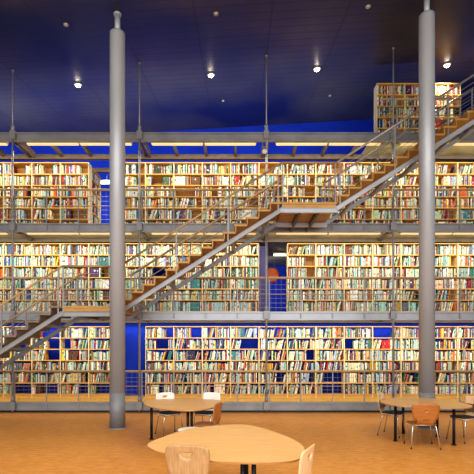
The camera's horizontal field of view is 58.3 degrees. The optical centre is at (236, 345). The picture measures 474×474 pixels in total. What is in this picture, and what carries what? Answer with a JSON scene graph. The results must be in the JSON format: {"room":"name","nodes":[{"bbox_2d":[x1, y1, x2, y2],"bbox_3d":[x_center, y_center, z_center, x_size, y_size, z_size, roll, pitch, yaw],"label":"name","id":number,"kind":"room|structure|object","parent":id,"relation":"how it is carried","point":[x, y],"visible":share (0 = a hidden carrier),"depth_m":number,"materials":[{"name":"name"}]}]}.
{"room":"library","nodes":[
{"label":"library","id":0,"kind":"room"},
{"bbox_2d":[0,114,469,311],"bbox_3d":[0.000,-4.200,17.000,28.000,12.000,0.200,0,0,0],"label":"wall","id":1,"kind":"structure","parent":0,"point":[277,302],"depth_m":16.90,"materials":[{"name":"paint"}]},
{"bbox_2d":[0,132,473,172],"bbox_3d":[0.000,-5.673,14.210,24.000,0.265,5.340,0,0,0],"label":"deck","id":2,"kind":"object","parent":1,"relation":"attached to","point":[453,153],"visible":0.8,"depth_m":12.06,"materials":[{"name":"grey paint"}]},
{"bbox_2d":[26,142,79,145],"bbox_3d":[-5.082,-5.595,11.738,1.440,0.080,0.105,0,0,0],"label":"strip light","id":3,"kind":"object","parent":2,"relation":"attached to","point":[28,143],"visible":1,"depth_m":11.71,"materials":[{"name":"plastic"}]},
{"bbox_2d":[79,142,131,145],"bbox_3d":[-3.622,-5.595,11.738,1.440,0.080,0.105,0,0,0],"label":"strip light","id":4,"kind":"object","parent":2,"relation":"attached to","point":[81,143],"visible":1,"depth_m":11.70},
{"bbox_2d":[101,180,109,183],"bbox_3d":[-4.469,-5.733,14.600,0.750,0.333,0.120,0,0,0],"label":"fluorescent light","id":5,"kind":"object","parent":2,"relation":"attached to","point":[102,181],"visible":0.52,"depth_m":14.55,"materials":[{"name":"white plastic"}]},
{"bbox_2d":[151,142,203,145],"bbox_3d":[-1.648,-5.595,11.738,1.440,0.080,0.105,0,0,0],"label":"strip light","id":6,"kind":"object","parent":2,"relation":"attached to","point":[152,143],"visible":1,"depth_m":11.71,"materials":[{"name":"plastic"}]},
{"bbox_2d":[204,142,255,145],"bbox_3d":[-0.188,-5.595,11.738,1.440,0.080,0.105,0,0,0],"label":"strip light","id":7,"kind":"object","parent":2,"relation":"attached to","point":[205,143],"visible":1,"depth_m":11.70,"materials":[{"name":"plastic"}]},
{"bbox_2d":[275,142,327,145],"bbox_3d":[1.786,-5.595,11.738,1.440,0.080,0.105,0,0,0],"label":"strip light","id":8,"kind":"object","parent":2,"relation":"attached to","point":[276,143],"visible":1,"depth_m":11.71,"materials":[{"name":"plastic"}]},
{"bbox_2d":[328,142,380,145],"bbox_3d":[3.245,-5.595,11.738,1.440,0.080,0.105,0,0,0],"label":"strip light","id":9,"kind":"object","parent":2,"relation":"attached to","point":[329,143],"visible":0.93,"depth_m":11.71,"materials":[{"name":"plastic"}]},
{"bbox_2d":[374,83,404,131],"bbox_3d":[4.635,-6.859,12.948,0.840,2.118,0.304,0,0,0],"label":"bookcase","id":10,"kind":"object","parent":2,"relation":"on","point":[400,103],"visible":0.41,"depth_m":12.84,"materials":[{"name":"brown wood"}]},
{"bbox_2d":[405,83,418,131],"bbox_3d":[5.478,-6.859,12.948,0.840,2.118,0.304,0,0,0],"label":"bookcase","id":11,"kind":"object","parent":2,"relation":"on","point":[406,84],"visible":0.18,"depth_m":12.82,"materials":[{"name":"brown wood"}]},
{"bbox_2d":[382,98,461,139],"bbox_3d":[5.024,-6.186,11.560,2.152,1.133,0.066,0,0,0],"label":"guard rail","id":12,"kind":"object","parent":2,"relation":"on","point":[396,99],"visible":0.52,"depth_m":11.55,"materials":[{"name":"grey metal"}]},
{"bbox_2d":[399,142,449,145],"bbox_3d":[5.219,-5.595,11.738,1.440,0.080,0.105,0,0,0],"label":"strip light","id":13,"kind":"object","parent":2,"relation":"attached to","point":[404,143],"visible":0.29,"depth_m":11.71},
{"bbox_2d":[400,143,416,145],"bbox_3d":[5.219,-5.570,11.735,1.400,0.030,0.100,0,0,0],"label":"diffuser","id":14,"kind":"object","parent":13,"relation":"attached to","point":[408,144],"depth_m":11.72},
{"bbox_2d":[435,83,460,129],"bbox_3d":[6.320,-6.859,12.948,0.840,2.118,0.304,0,0,0],"label":"bookcase","id":15,"kind":"object","parent":2,"relation":"on","point":[436,84],"visible":0.07,"depth_m":12.82,"materials":[{"name":"brown wood"}]},
{"bbox_2d":[453,142,473,145],"bbox_3d":[6.679,-5.595,11.738,1.440,0.080,0.105,0,0,0],"label":"strip light","id":16,"kind":"object","parent":2,"relation":"attached to","point":[457,143],"visible":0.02,"depth_m":11.71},
{"bbox_2d":[0,223,473,265],"bbox_3d":[0.000,-3.212,14.210,24.000,0.245,5.340,0,0,0],"label":"deck","id":17,"kind":"object","parent":1,"relation":"attached to","point":[279,242],"visible":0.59,"depth_m":12.05,"materials":[{"name":"grey paint"}]},
{"bbox_2d":[0,162,2,220],"bbox_3d":[-7.350,-4.389,12.748,0.840,2.118,0.304,0,0,0],"label":"bookcase","id":18,"kind":"object","parent":17,"relation":"on","point":[1,163],"visible":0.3,"depth_m":12.69,"materials":[{"name":"brown wood"}]},
{"bbox_2d":[3,162,31,222],"bbox_3d":[-6.507,-4.389,12.748,0.840,2.118,0.304,0,0,0],"label":"bookcase","id":19,"kind":"object","parent":17,"relation":"on","point":[20,166],"visible":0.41,"depth_m":12.64,"materials":[{"name":"brown wood"}]},
{"bbox_2d":[32,162,59,222],"bbox_3d":[-5.665,-4.389,12.748,0.840,2.118,0.304,0,0,0],"label":"bookcase","id":20,"kind":"object","parent":17,"relation":"on","point":[48,165],"visible":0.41,"depth_m":12.68,"materials":[{"name":"brown wood"}]},
{"bbox_2d":[41,166,45,173],"bbox_3d":[-5.791,-5.241,12.726,0.053,0.253,0.180,0,0,0],"label":"book","id":21,"kind":"object","parent":20,"relation":"in","point":[43,169],"visible":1,"depth_m":12.66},
{"bbox_2d":[27,233,79,234],"bbox_3d":[-5.082,-3.125,11.738,1.440,0.080,0.105,0,0,0],"label":"strip light","id":22,"kind":"object","parent":17,"relation":"attached to","point":[27,233],"visible":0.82,"depth_m":11.75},
{"bbox_2d":[60,162,91,222],"bbox_3d":[-4.822,-4.389,12.748,0.840,2.118,0.304,0,0,0],"label":"bookcase","id":23,"kind":"object","parent":17,"relation":"on","point":[86,167],"visible":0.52,"depth_m":12.68,"materials":[{"name":"brown wood"}]},
{"bbox_2d":[92,168,100,222],"bbox_3d":[-4.569,-4.389,13.381,0.304,2.118,0.840,0,0,0],"label":"bookcase","id":24,"kind":"object","parent":17,"relation":"on","point":[94,171],"visible":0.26,"depth_m":13.58,"materials":[{"name":"brown wood"}]},
{"bbox_2d":[80,233,131,234],"bbox_3d":[-3.622,-3.125,11.738,1.440,0.080,0.105,0,0,0],"label":"strip light","id":25,"kind":"object","parent":17,"relation":"attached to","point":[80,233],"visible":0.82,"depth_m":11.76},
{"bbox_2d":[125,162,144,222],"bbox_3d":[-3.137,-4.389,12.748,0.840,2.118,0.304,0,0,0],"label":"bookcase","id":26,"kind":"object","parent":17,"relation":"on","point":[126,163],"visible":0.22,"depth_m":12.69,"materials":[{"name":"brown wood"}]},
{"bbox_2d":[0,189,274,229],"bbox_3d":[-4.486,-3.716,11.560,11.032,1.133,0.066,0,0,0],"label":"guard rail","id":27,"kind":"object","parent":17,"relation":"on","point":[46,190],"visible":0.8,"depth_m":11.55,"materials":[{"name":"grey metal"}]},
{"bbox_2d":[145,162,173,222],"bbox_3d":[-2.295,-4.389,12.748,0.840,2.118,0.304,0,0,0],"label":"bookcase","id":28,"kind":"object","parent":17,"relation":"on","point":[157,178],"visible":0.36,"depth_m":12.68,"materials":[{"name":"brown wood"}]},
{"bbox_2d":[151,233,203,234],"bbox_3d":[-1.648,-3.125,11.738,1.440,0.080,0.105,0,0,0],"label":"strip light","id":29,"kind":"object","parent":17,"relation":"attached to","point":[151,233],"visible":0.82,"depth_m":11.76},
{"bbox_2d":[174,162,201,222],"bbox_3d":[-1.452,-4.389,12.748,0.840,2.118,0.304,0,0,0],"label":"bookcase","id":30,"kind":"object","parent":17,"relation":"on","point":[196,211],"visible":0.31,"depth_m":12.70,"materials":[{"name":"brown wood"}]},
{"bbox_2d":[202,162,230,222],"bbox_3d":[-0.610,-4.389,12.748,0.840,2.118,0.304,0,0,0],"label":"bookcase","id":31,"kind":"object","parent":17,"relation":"on","point":[214,193],"visible":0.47,"depth_m":12.66,"materials":[{"name":"brown wood"}]},
{"bbox_2d":[204,233,255,234],"bbox_3d":[-0.188,-3.125,11.738,1.440,0.080,0.105,0,0,0],"label":"strip light","id":32,"kind":"object","parent":17,"relation":"attached to","point":[204,233],"visible":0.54,"depth_m":11.76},
{"bbox_2d":[231,162,258,222],"bbox_3d":[0.233,-4.389,12.748,0.840,2.118,0.304,0,0,0],"label":"bookcase","id":33,"kind":"object","parent":17,"relation":"on","point":[240,164],"visible":0.38,"depth_m":12.68,"materials":[{"name":"brown wood"}]},
{"bbox_2d":[259,162,286,220],"bbox_3d":[1.075,-4.389,12.748,0.840,2.118,0.304,0,0,0],"label":"bookcase","id":34,"kind":"object","parent":17,"relation":"on","point":[261,164],"visible":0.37,"depth_m":12.72,"materials":[{"name":"brown wood"}]},
{"bbox_2d":[268,248,278,282],"bbox_3d":[1.128,-2.626,13.900,0.520,1.128,0.060,0,0,0],"label":"disc","id":35,"kind":"object","parent":17,"relation":"hanging from","point":[272,271],"visible":0.71,"depth_m":13.88,"materials":[{"name":"metal"}]},
{"bbox_2d":[273,252,285,255],"bbox_3d":[1.497,-3.217,14.400,0.520,0.333,0.120,0,0,0],"label":"fluorescent light","id":36,"kind":"object","parent":17,"relation":"attached to","point":[276,253],"visible":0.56,"depth_m":14.37,"materials":[{"name":"white plastic"}]},
{"bbox_2d":[275,233,326,234],"bbox_3d":[1.786,-3.125,11.738,1.440,0.080,0.105,0,0,0],"label":"strip light","id":37,"kind":"object","parent":17,"relation":"attached to","point":[275,233],"visible":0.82,"depth_m":11.76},
{"bbox_2d":[287,164,315,201],"bbox_3d":[1.918,-4.389,12.748,0.840,2.118,0.304,0,0,0],"label":"bookcase","id":38,"kind":"object","parent":17,"relation":"on","point":[309,191],"visible":0.27,"depth_m":12.72,"materials":[{"name":"brown wood"}]},
{"bbox_2d":[275,162,337,231],"bbox_3d":[1.670,-3.678,10.675,1.320,1.196,1.710,0,0,0],"label":"landing","id":39,"kind":"object","parent":17,"relation":"attached to","point":[307,215],"depth_m":9.86,"materials":[{"name":"orange wood"}]},
{"bbox_2d":[325,74,473,224],"bbox_3d":[4.240,-4.936,10.440,3.950,3.612,1.230,0,0,0],"label":"flight","id":40,"kind":"object","parent":39,"relation":"on","point":[409,158],"visible":0.8,"depth_m":9.91,"materials":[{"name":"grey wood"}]},
{"bbox_2d":[316,162,343,222],"bbox_3d":[2.760,-4.389,12.748,0.840,2.118,0.304,0,0,0],"label":"bookcase","id":41,"kind":"object","parent":17,"relation":"on","point":[342,163],"visible":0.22,"depth_m":12.70,"materials":[{"name":"brown wood"}]},
{"bbox_2d":[328,233,380,234],"bbox_3d":[3.245,-3.125,11.738,1.440,0.080,0.105,0,0,0],"label":"strip light","id":42,"kind":"object","parent":17,"relation":"attached to","point":[328,233],"visible":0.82,"depth_m":11.73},
{"bbox_2d":[344,162,372,222],"bbox_3d":[3.603,-4.389,12.748,0.840,2.118,0.304,0,0,0],"label":"bookcase","id":43,"kind":"object","parent":17,"relation":"on","point":[368,210],"visible":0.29,"depth_m":12.67,"materials":[{"name":"brown wood"}]},
{"bbox_2d":[373,162,400,222],"bbox_3d":[4.445,-4.389,12.748,0.840,2.118,0.304,0,0,0],"label":"bookcase","id":44,"kind":"object","parent":17,"relation":"on","point":[380,163],"visible":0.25,"depth_m":12.64,"materials":[{"name":"brown wood"}]},
{"bbox_2d":[322,189,473,229],"bbox_3d":[6.154,-3.716,11.560,7.692,1.133,0.066,0,0,0],"label":"guard rail","id":45,"kind":"object","parent":17,"relation":"on","point":[396,190],"visible":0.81,"depth_m":11.56,"materials":[{"name":"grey metal"}]},
{"bbox_2d":[401,162,418,222],"bbox_3d":[5.288,-4.389,12.748,0.840,2.118,0.304,0,0,0],"label":"bookcase","id":46,"kind":"object","parent":17,"relation":"on","point":[416,185],"visible":0.15,"depth_m":12.68,"materials":[{"name":"brown wood"}]},
{"bbox_2d":[399,233,451,234],"bbox_3d":[5.219,-3.125,11.738,1.440,0.080,0.105,0,0,0],"label":"strip light","id":47,"kind":"object","parent":17,"relation":"attached to","point":[399,233],"visible":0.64,"depth_m":11.75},
{"bbox_2d":[435,162,457,222],"bbox_3d":[6.130,-4.389,12.748,0.840,2.118,0.304,0,0,0],"label":"bookcase","id":48,"kind":"object","parent":17,"relation":"on","point":[453,211],"visible":0.32,"depth_m":12.68,"materials":[{"name":"brown wood"}]},
{"bbox_2d":[452,233,473,234],"bbox_3d":[6.679,-3.125,11.738,1.440,0.080,0.105,0,0,0],"label":"strip light","id":49,"kind":"object","parent":17,"relation":"attached to","point":[452,233],"visible":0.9,"depth_m":11.76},
{"bbox_2d":[458,162,473,221],"bbox_3d":[6.973,-4.389,12.748,0.840,2.118,0.304,0,0,0],"label":"bookcase","id":50,"kind":"object","parent":17,"relation":"on","point":[462,164],"visible":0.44,"depth_m":12.64,"materials":[{"name":"brown wood"}]},
{"bbox_2d":[2,312,473,322],"bbox_3d":[0.000,-0.812,14.210,24.000,0.245,5.340,0,0,0],"label":"deck","id":51,"kind":"object","parent":1,"relation":"attached to","point":[148,317],"visible":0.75,"depth_m":11.59,"materials":[{"name":"grey metal"}]},
{"bbox_2d":[3,243,31,311],"bbox_3d":[-6.507,-1.989,12.748,0.840,2.118,0.304,0,0,0],"label":"bookcase","id":52,"kind":"object","parent":51,"relation":"on","point":[4,244],"visible":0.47,"depth_m":12.60,"materials":[{"name":"brown wood"}]},
{"bbox_2d":[0,277,87,311],"bbox_3d":[-7.031,-1.317,11.560,5.942,1.133,0.066,0,0,0],"label":"guard rail","id":53,"kind":"object","parent":51,"relation":"on","point":[49,278],"visible":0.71,"depth_m":11.55,"materials":[{"name":"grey metal"}]},
{"bbox_2d":[32,243,59,311],"bbox_3d":[-5.665,-1.989,12.748,0.840,2.118,0.304,0,0,0],"label":"bookcase","id":54,"kind":"object","parent":51,"relation":"on","point":[33,244],"visible":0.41,"depth_m":12.62,"materials":[{"name":"brown wood"}]},
{"bbox_2d":[60,243,88,305],"bbox_3d":[-4.822,-1.989,12.748,0.840,2.118,0.304,0,0,0],"label":"bookcase","id":55,"kind":"object","parent":51,"relation":"on","point":[74,245],"visible":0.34,"depth_m":12.61,"materials":[{"name":"brown wood"}]},
{"bbox_2d":[61,265,135,320],"bbox_3d":[-3.390,-1.278,10.675,1.380,1.196,1.710,0,0,0],"label":"landing","id":56,"kind":"object","parent":51,"relation":"attached to","point":[102,313],"depth_m":9.85,"materials":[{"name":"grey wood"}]},
{"bbox_2d":[89,243,109,305],"bbox_3d":[-3.980,-1.989,12.748,0.840,2.118,0.304,0,0,0],"label":"bookcase","id":57,"kind":"object","parent":51,"relation":"on","point":[105,269],"visible":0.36,"depth_m":12.69,"materials":[{"name":"brown wood"}]},
{"bbox_2d":[125,243,144,311],"bbox_3d":[-3.137,-1.989,12.748,0.840,2.118,0.304,0,0,0],"label":"bookcase","id":58,"kind":"object","parent":51,"relation":"on","point":[127,244],"visible":0.21,"depth_m":12.65,"materials":[{"name":"brown wood"}]},
{"bbox_2d":[145,243,173,311],"bbox_3d":[-2.295,-1.989,12.748,0.840,2.118,0.304,0,0,0],"label":"bookcase","id":59,"kind":"object","parent":51,"relation":"on","point":[146,244],"visible":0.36,"depth_m":12.60,"materials":[{"name":"brown wood"}]},
{"bbox_2d":[174,243,201,311],"bbox_3d":[-1.452,-1.989,12.748,0.840,2.118,0.304,0,0,0],"label":"bookcase","id":60,"kind":"object","parent":51,"relation":"on","point":[184,244],"visible":0.28,"depth_m":12.65,"materials":[{"name":"brown wood"}]},
{"bbox_2d":[202,243,230,311],"bbox_3d":[-0.610,-1.989,12.748,0.840,2.118,0.304,0,0,0],"label":"bookcase","id":61,"kind":"object","parent":51,"relation":"on","point":[203,244],"visible":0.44,"depth_m":12.65,"materials":[{"name":"brown wood"}]},
{"bbox_2d":[231,243,258,311],"bbox_3d":[0.233,-1.989,12.748,0.840,2.118,0.304,0,0,0],"label":"bookcase","id":62,"kind":"object","parent":51,"relation":"on","point":[252,245],"visible":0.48,"depth_m":12.72,"materials":[{"name":"brown wood"}]},
{"bbox_2d":[286,243,315,311],"bbox_3d":[1.918,-1.989,12.748,0.840,2.118,0.304,0,0,0],"label":"bookcase","id":63,"kind":"object","parent":51,"relation":"on","point":[310,260],"visible":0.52,"depth_m":12.75,"materials":[{"name":"brown wood"}]},
{"bbox_2d":[137,277,473,317],"bbox_3d":[3.639,-1.317,11.560,12.722,1.133,0.066,0,0,0],"label":"guard rail","id":64,"kind":"object","parent":51,"relation":"on","point":[142,278],"visible":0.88,"depth_m":11.55,"materials":[{"name":"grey metal"}]},
{"bbox_2d":[316,243,343,311],"bbox_3d":[2.760,-1.989,12.748,0.840,2.118,0.304,0,0,0],"label":"bookcase","id":65,"kind":"object","parent":51,"relation":"on","point":[341,309],"visible":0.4,"depth_m":12.64,"materials":[{"name":"brown wood"}]},
{"bbox_2d":[344,243,372,311],"bbox_3d":[3.603,-1.989,12.748,0.840,2.118,0.304,0,0,0],"label":"bookcase","id":66,"kind":"object","parent":51,"relation":"on","point":[345,244],"visible":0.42,"depth_m":12.60,"materials":[{"name":"brown wood"}]},
{"bbox_2d":[373,243,400,311],"bbox_3d":[4.445,-1.989,12.748,0.840,2.118,0.304,0,0,0],"label":"bookcase","id":67,"kind":"object","parent":51,"relation":"on","point":[375,244],"visible":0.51,"depth_m":12.62,"materials":[{"name":"brown wood"}]},
{"bbox_2d":[401,243,418,311],"bbox_3d":[5.288,-1.989,12.748,0.840,2.118,0.304,0,0,0],"label":"bookcase","id":68,"kind":"object","parent":51,"relation":"on","point":[402,244],"visible":0.27,"depth_m":12.60,"materials":[{"name":"brown wood"}]},
{"bbox_2d":[435,243,457,311],"bbox_3d":[6.130,-1.989,12.748,0.840,2.118,0.304,0,0,0],"label":"bookcase","id":69,"kind":"object","parent":51,"relation":"on","point":[454,258],"visible":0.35,"depth_m":12.66,"materials":[{"name":"brown wood"}]},
{"bbox_2d":[458,243,473,311],"bbox_3d":[6.973,-1.989,12.748,0.840,2.118,0.304,0,0,0],"label":"bookcase","id":70,"kind":"object","parent":51,"relation":"on","point":[462,244],"visible":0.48,"depth_m":12.61,"materials":[{"name":"brown wood"}]},
{"bbox_2d":[259,246,267,311],"bbox_3d":[0.794,-2.020,13.300,0.320,2.180,0.200,0,0,0],"label":"trim","id":71,"kind":"structure","parent":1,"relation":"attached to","point":[261,248],"depth_m":13.20,"materials":[{"name":"paint"}]},
{"bbox_2d":[0,0,473,131],"bbox_3d":[0.000,-7.045,6.050,28.000,5.520,22.100,0,0,0],"label":"ceiling","id":72,"kind":"structure","parent":0,"point":[176,43],"depth_m":11.53,"materials":[{"name":"paint"}]},
{"bbox_2d":[9,69,15,411],"bbox_3d":[-6.072,-2.844,11.500,0.140,9.248,0.090,0,0,0],"label":"rod","id":73,"kind":"object","parent":72,"relation":"hanging from","point":[12,133],"visible":0.99,"depth_m":11.47,"materials":[{"name":"grey paint"}]},
{"bbox_2d":[137,62,141,411],"bbox_3d":[-2.638,-2.944,11.500,0.140,9.448,0.090,0,0,0],"label":"rod","id":74,"kind":"object","parent":72,"relation":"hanging from","point":[139,131],"visible":0.87,"depth_m":11.48,"materials":[{"name":"grey paint"}]},
{"bbox_2d":[125,162,281,317],"bbox_3d":[-0.845,-2.501,10.440,3.841,3.542,1.230,0,0,0],"label":"flight","id":75,"kind":"object","parent":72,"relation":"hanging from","point":[263,216],"visible":0.92,"depth_m":9.91,"materials":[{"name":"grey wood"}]},
{"bbox_2d":[264,55,268,411],"bbox_3d":[0.795,-3.043,11.500,0.140,9.647,0.090,0,0,0],"label":"rod","id":76,"kind":"object","parent":72,"relation":"hanging from","point":[266,131],"visible":0.8,"depth_m":11.47,"materials":[{"name":"grey paint"}]},
{"bbox_2d":[390,47,395,410],"bbox_3d":[4.229,-3.143,11.500,0.140,9.846,0.090,0,0,0],"label":"rod","id":77,"kind":"object","parent":72,"relation":"hanging from","point":[393,223],"visible":0.82,"depth_m":11.47,"materials":[{"name":"grey paint"}]},
{"bbox_2d":[0,412,473,473],"bbox_3d":[0.000,1.900,6.050,28.000,0.200,22.100,0,0,0],"label":"floor","id":78,"kind":"structure","parent":0,"point":[30,442],"depth_m":7.93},
{"bbox_2d":[0,265,81,369],"bbox_3d":[-6.193,0.064,10.440,4.356,3.872,1.230,0,0,0],"label":"flight","id":79,"kind":"object","parent":78,"relation":"on","point":[33,329],"visible":0.9,"depth_m":10.11,"materials":[{"name":"grey paint"}]},
{"bbox_2d":[108,11,126,429],"bbox_3d":[-2.623,-2.754,9.330,0.400,9.109,0.400,0,0,0],"label":"round column","id":80,"kind":"structure","parent":78,"relation":"on","point":[117,36],"depth_m":9.20,"materials":[{"name":"metal"}]},
{"bbox_2d":[155,392,182,436],"bbox_3d":[-1.378,1.381,8.633,0.458,0.837,0.476,0,0,-32],"label":"chair","id":81,"kind":"object","parent":78,"relation":"on","point":[170,395],"visible":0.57,"depth_m":8.68,"materials":[{"name":"white wood"}]},
{"bbox_2d":[144,399,223,439],"bbox_3d":[-1.029,1.440,7.903,1.561,0.720,1.519,0,0,0],"label":"table","id":82,"kind":"object","parent":78,"relation":"on","point":[186,405],"visible":0.77,"depth_m":7.98,"materials":[{"name":"brown wood"}]},
{"bbox_2d":[165,445,209,473],"bbox_3d":[-0.434,1.363,4.195,0.479,0.875,0.498,0,0,9],"label":"chair","id":83,"kind":"object","parent":78,"relation":"on","point":[198,462],"visible":1,"depth_m":3.97,"materials":[{"name":"brown wood"}]},
{"bbox_2d":[178,427,196,430],"bbox_3d":[-0.750,1.569,6.900,0.424,0.460,0.424,0,0,0],"label":"chair","id":84,"kind":"object","parent":78,"relation":"on","point":[182,428],"visible":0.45,"depth_m":6.91,"materials":[{"name":"white wood"}]},
{"bbox_2d":[193,392,219,426],"bbox_3d":[-0.614,1.381,8.633,0.458,0.837,0.476,0,0,25],"label":"chair","id":85,"kind":"object","parent":78,"relation":"on","point":[207,395],"visible":0.43,"depth_m":8.77,"materials":[{"name":"white wood"}]},
{"bbox_2d":[193,402,221,426],"bbox_3d":[-0.516,1.390,7.446,0.467,0.820,0.449,0,0,18],"label":"chair","id":86,"kind":"object","parent":78,"relation":"on","point":[217,409],"visible":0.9,"depth_m":7.36,"materials":[{"name":"red wood"}]},
{"bbox_2d":[147,424,303,473],"bbox_3d":[-0.137,1.440,4.907,1.697,0.720,1.904,0,0,0],"label":"table","id":87,"kind":"object","parent":78,"relation":"on","point":[241,444],"visible":0.84,"depth_m":4.66,"materials":[{"name":"brown wood"}]},
{"bbox_2d":[0,396,465,411],"bbox_3d":[0.000,1.663,12.330,24.000,0.275,1.600,0,0,0],"label":"platform","id":88,"kind":"object","parent":78,"relation":"on","point":[22,405],"visible":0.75,"depth_m":11.58,"materials":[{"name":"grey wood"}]},
{"bbox_2d":[3,326,31,397],"bbox_3d":[-6.507,0.471,12.748,0.840,2.118,0.304,0,0,0],"label":"bookcase","id":89,"kind":"object","parent":88,"relation":"on","point":[17,395],"visible":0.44,"depth_m":12.60,"materials":[{"name":"brown wood"}]},
{"bbox_2d":[32,337,59,397],"bbox_3d":[-5.665,0.471,12.748,0.840,2.118,0.304,0,0,0],"label":"bookcase","id":90,"kind":"object","parent":88,"relation":"on","point":[42,395],"visible":0.44,"depth_m":12.62,"materials":[{"name":"brown wood"}]},
{"bbox_2d":[60,326,88,397],"bbox_3d":[-4.822,0.471,12.748,0.840,2.118,0.304,0,0,0],"label":"bookcase","id":91,"kind":"object","parent":88,"relation":"on","point":[62,339],"visible":0.58,"depth_m":12.60,"materials":[{"name":"brown wood"}]},
{"bbox_2d":[89,326,109,397],"bbox_3d":[-3.980,0.471,12.748,0.840,2.118,0.304,0,0,0],"label":"bookcase","id":92,"kind":"object","parent":88,"relation":"on","point":[97,395],"visible":0.44,"depth_m":12.62,"materials":[{"name":"brown wood"}]},
{"bbox_2d":[145,326,173,397],"bbox_3d":[-2.295,0.471,12.748,0.840,2.118,0.304,0,0,0],"label":"bookcase","id":93,"kind":"object","parent":88,"relation":"on","point":[146,327],"visible":0.55,"depth_m":12.60,"materials":[{"name":"brown wood"}]},
{"bbox_2d":[174,326,201,397],"bbox_3d":[-1.452,0.471,12.748,0.840,2.118,0.304,0,0,0],"label":"bookcase","id":94,"kind":"object","parent":88,"relation":"on","point":[175,327],"visible":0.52,"depth_m":12.62,"materials":[{"name":"brown wood"}]},
{"bbox_2d":[202,326,230,397],"bbox_3d":[-0.610,0.471,12.748,0.840,2.118,0.304,0,0,0],"label":"bookcase","id":95,"kind":"object","parent":88,"relation":"on","point":[228,395],"visible":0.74,"depth_m":12.60,"materials":[{"name":"brown wood"}]},
{"bbox_2d":[0,370,473,408],"bbox_3d":[-0.001,1.183,11.560,20.002,1.053,0.066,0,0,0],"label":"guard rail","id":96,"kind":"object","parent":88,"relation":"on","point":[1,371],"visible":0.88,"depth_m":11.55,"materials":[{"name":"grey metal"}]},
{"bbox_2d":[231,326,258,397],"bbox_3d":[0.233,0.471,12.748,0.840,2.118,0.304,0,0,0],"label":"bookcase","id":97,"kind":"object","parent":88,"relation":"on","point":[245,395],"visible":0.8,"depth_m":12.62,"materials":[{"name":"brown wood"}]},
{"bbox_2d":[259,326,286,397],"bbox_3d":[1.075,0.471,12.748,0.840,2.118,0.304,0,0,0],"label":"bookcase","id":98,"kind":"object","parent":88,"relation":"on","point":[272,395],"visible":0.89,"depth_m":12.60,"materials":[{"name":"brown wood"}]},
{"bbox_2d":[287,326,315,397],"bbox_3d":[1.918,0.471,12.748,0.840,2.118,0.304,0,0,0],"label":"bookcase","id":99,"kind":"object","parent":88,"relation":"on","point":[311,395],"visible":0.67,"depth_m":12.60,"materials":[{"name":"brown wood"}]},
{"bbox_2d":[316,326,343,397],"bbox_3d":[2.760,0.471,12.748,0.840,2.118,0.304,0,0,0],"label":"bookcase","id":100,"kind":"object","parent":88,"relation":"on","point":[323,395],"visible":0.66,"depth_m":12.62,"materials":[{"name":"brown wood"}]},
{"bbox_2d":[344,326,372,397],"bbox_3d":[3.603,0.471,12.748,0.840,2.118,0.304,0,0,0],"label":"bookcase","id":101,"kind":"object","parent":88,"relation":"on","point":[369,327],"visible":0.64,"depth_m":12.60,"materials":[{"name":"brown wood"}]},
{"bbox_2d":[373,326,400,397],"bbox_3d":[4.445,0.471,12.748,0.840,2.118,0.304,0,0,0],"label":"bookcase","id":102,"kind":"object","parent":88,"relation":"on","point":[397,327],"visible":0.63,"depth_m":12.62,"materials":[{"name":"brown wood"}]},
{"bbox_2d":[401,326,418,396],"bbox_3d":[5.288,0.471,12.748,0.840,2.118,0.304,0,0,0],"label":"bookcase","id":103,"kind":"object","parent":88,"relation":"on","point":[402,395],"visible":0.35,"depth_m":12.60,"materials":[{"name":"brown wood"}]},
{"bbox_2d":[435,326,457,397],"bbox_3d":[6.130,0.471,12.748,0.840,2.118,0.304,0,0,0],"label":"bookcase","id":104,"kind":"object","parent":88,"relation":"on","point":[455,362],"visible":0.48,"depth_m":12.61,"materials":[{"name":"brown wood"}]},
{"bbox_2d":[458,326,473,397],"bbox_3d":[6.973,0.471,12.748,0.840,2.118,0.304,0,0,0],"label":"bookcase","id":105,"kind":"object","parent":88,"relation":"on","point":[464,394],"visible":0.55,"depth_m":12.60,"materials":[{"name":"brown wood"}]},
{"bbox_2d":[0,85,473,393],"bbox_3d":[0.232,-3.231,13.193,15.962,9.304,1.173,0,0,0],"label":"books","id":106,"kind":"object","parent":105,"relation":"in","point":[382,123],"visible":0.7,"depth_m":12.63,"materials":[{"name":"paper"}]},
{"bbox_2d":[299,444,314,473],"bbox_3d":[0.464,1.363,4.023,0.498,0.875,0.479,0,0,26],"label":"chair","id":107,"kind":"object","parent":78,"relation":"on","point":[305,463],"visible":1,"depth_m":3.85,"materials":[{"name":"brown wood"}]},
{"bbox_2d":[377,392,405,437],"bbox_3d":[3.128,1.381,8.629,0.476,0.837,0.458,0,0,36],"label":"chair","id":108,"kind":"object","parent":78,"relation":"on","point":[381,406],"visible":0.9,"depth_m":8.65,"materials":[{"name":"brown wood"}]},
{"bbox_2d":[403,404,440,449],"bbox_3d":[3.312,1.402,7.606,0.522,0.795,0.452,0,0,5],"label":"chair","id":109,"kind":"object","parent":78,"relation":"on","point":[424,414],"visible":1,"depth_m":7.42,"materials":[{"name":"orange wood"}]},
{"bbox_2d":[380,397,471,445],"bbox_3d":[3.532,1.440,8.182,1.544,0.720,1.539,0,0,0],"label":"table","id":110,"kind":"object","parent":78,"relation":"on","point":[407,402],"visible":0.93,"depth_m":8.03,"materials":[{"name":"brown wood"}]},
{"bbox_2d":[417,0,435,429],"bbox_3d":[4.167,-2.951,9.330,0.400,9.503,0.400,0,0,0],"label":"round column","id":111,"kind":"structure","parent":78,"relation":"on","point":[426,18],"depth_m":9.19,"materials":[{"name":"metal"}]},
{"bbox_2d":[446,396,473,443],"bbox_3d":[4.344,1.381,8.105,0.476,0.837,0.458,0,0,-18],"label":"chair","id":112,"kind":"object","parent":78,"relation":"on","point":[469,415],"visible":0.88,"depth_m":8.18,"materials":[{"name":"brown wood"}]},
{"bbox_2d":[0,323,473,395],"bbox_3d":[0.000,0.550,13.200,28.000,2.500,0.100,0,0,0],"label":"wall partition","id":113,"kind":"structure","parent":0,"point":[131,329],"depth_m":13.15,"materials":[{"name":"paint"}]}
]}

